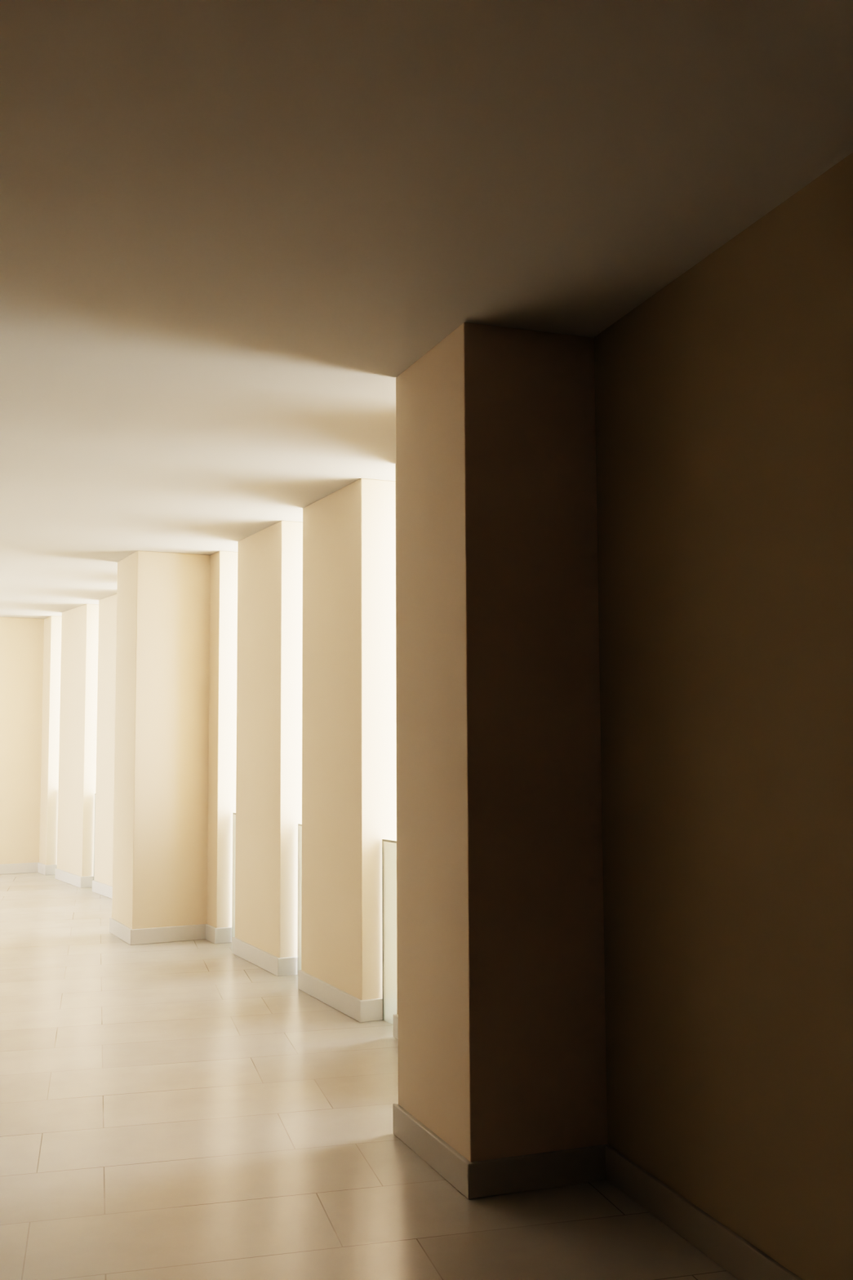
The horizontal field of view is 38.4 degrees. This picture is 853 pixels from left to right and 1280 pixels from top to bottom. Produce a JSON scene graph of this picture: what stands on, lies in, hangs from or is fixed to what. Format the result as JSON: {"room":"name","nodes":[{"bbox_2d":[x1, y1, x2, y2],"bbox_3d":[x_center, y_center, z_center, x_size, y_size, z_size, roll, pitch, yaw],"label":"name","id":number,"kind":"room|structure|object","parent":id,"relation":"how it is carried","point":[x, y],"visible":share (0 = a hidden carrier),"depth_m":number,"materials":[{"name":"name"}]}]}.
{"room":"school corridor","nodes":[
{"label":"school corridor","id":0,"kind":"room"},
{"bbox_2d":[0,616,62,875],"bbox_3d":[-4.073,1.084,12.709,0.928,2.600,0.959,2,-5,-29],"label":"wall","id":1,"kind":"structure","parent":0,"point":[30,649],"depth_m":12.48,"materials":[{"name":"beige paint"}]},
{"bbox_2d":[54,604,98,888],"bbox_3d":[-3.203,0.999,11.732,0.428,2.600,0.915,3,-5,-31],"label":"pillar","id":2,"kind":"structure","parent":0,"point":[80,624],"depth_m":11.43,"materials":[{"name":"beige paint"}]},
{"bbox_2d":[92,594,116,898],"bbox_3d":[-2.564,0.911,10.701,0.428,2.600,0.880,3,-5,-31],"label":"pillar","id":3,"kind":"structure","parent":0,"point":[102,884],"depth_m":10.72,"materials":[{"name":"beige paint"}]},
{"bbox_2d":[109,551,237,945],"bbox_3d":[-1.615,0.724,8.479,0.931,2.600,0.843,2,-5,-27],"label":"pillar","id":4,"kind":"structure","parent":0,"point":[175,744],"depth_m":8.22,"materials":[{"name":"beige paint"}]},
{"bbox_2d":[231,520,302,976],"bbox_3d":[-0.842,0.638,7.478,0.428,2.600,0.862,2,-5,-26],"label":"pillar","id":5,"kind":"structure","parent":0,"point":[268,755],"depth_m":7.18,"materials":[{"name":"beige paint"}]},
{"bbox_2d":[297,478,396,1022],"bbox_3d":[-0.314,0.542,6.348,0.428,2.600,0.882,2,-5,-25],"label":"pillar","id":6,"kind":"structure","parent":0,"point":[349,784],"depth_m":6.04,"materials":[{"name":"beige paint"}]},
{"bbox_2d":[0,872,738,1279],"bbox_3d":[-2.154,1.836,5.364,4.556,0.120,24.665,2,-5,-25],"label":"floor","id":7,"kind":"structure","parent":0,"point":[176,1110],"depth_m":4.00,"materials":[{"name":"tile"}]},
{"bbox_2d":[93,793,95,879],"bbox_3d":[-2.956,1.824,11.093,0.014,0.850,0.307,3,-6,-33],"label":"glass balustrade","id":8,"kind":"object","parent":7,"relation":"on","point":[95,793],"visible":0.11,"depth_m":11.21,"materials":[{"name":"white"}]},
{"bbox_2d":[231,812,235,937],"bbox_3d":[-1.195,1.554,7.925,0.014,0.850,0.379,2,-5,-25],"label":"glass balustrade","id":9,"kind":"object","parent":7,"relation":"on","point":[233,813],"visible":0.3,"depth_m":8.06,"materials":[{"name":"white"}]},
{"bbox_2d":[297,823,302,975],"bbox_3d":[-0.654,1.460,6.803,0.014,0.850,0.363,2,-5,-23],"label":"glass balustrade","id":10,"kind":"object","parent":7,"relation":"on","point":[300,825],"visible":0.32,"depth_m":6.93,"materials":[{"name":"white"}]},
{"bbox_2d":[382,839,396,1024],"bbox_3d":[-0.129,1.367,5.711,0.014,0.850,0.306,2,-5,-30],"label":"glass balustrade","id":11,"kind":"object","parent":7,"relation":"on","point":[388,846],"visible":0.43,"depth_m":5.78,"materials":[{"name":"white"}]},
{"bbox_2d":[393,464,398,1039],"bbox_3d":[0.231,0.443,5.172,0.428,2.600,1.056,1,-5,-21],"label":"pillar","id":12,"kind":"structure","parent":0,"point":[395,1015],"depth_m":5.55,"materials":[{"name":"beige paint"}]},
{"bbox_2d":[0,0,852,618],"bbox_3d":[-2.168,-0.940,5.592,4.556,0.250,24.665,2,-5,-25],"label":"ceiling","id":13,"kind":"structure","parent":0,"point":[229,229],"depth_m":2.94,"materials":[{"name":"paint"}]},
{"bbox_2d":[392,322,608,1199],"bbox_3d":[0.408,0.353,4.085,0.891,2.600,0.647,1,-5,-20],"label":"pillar","id":14,"kind":"structure","parent":0,"point":[501,1014],"depth_m":3.75,"materials":[{"name":"beige paint"}]},
{"bbox_2d":[594,152,852,1279],"bbox_3d":[2.198,-0.043,-0.635,0.400,2.600,9.500,1,-5,-18],"label":"wall","id":15,"kind":"structure","parent":0,"point":[724,397],"depth_m":3.08,"materials":[{"name":"beige paint"}]},
{"bbox_2d":[605,1144,802,1279],"bbox_3d":[2.007,1.198,-0.801,0.014,0.100,9.499,1,-5,-18],"label":"baseboard","id":16,"kind":"structure","parent":15,"relation":"attached to","point":[739,1257],"depth_m":3.20,"materials":[{"name":"stone"}]}
]}

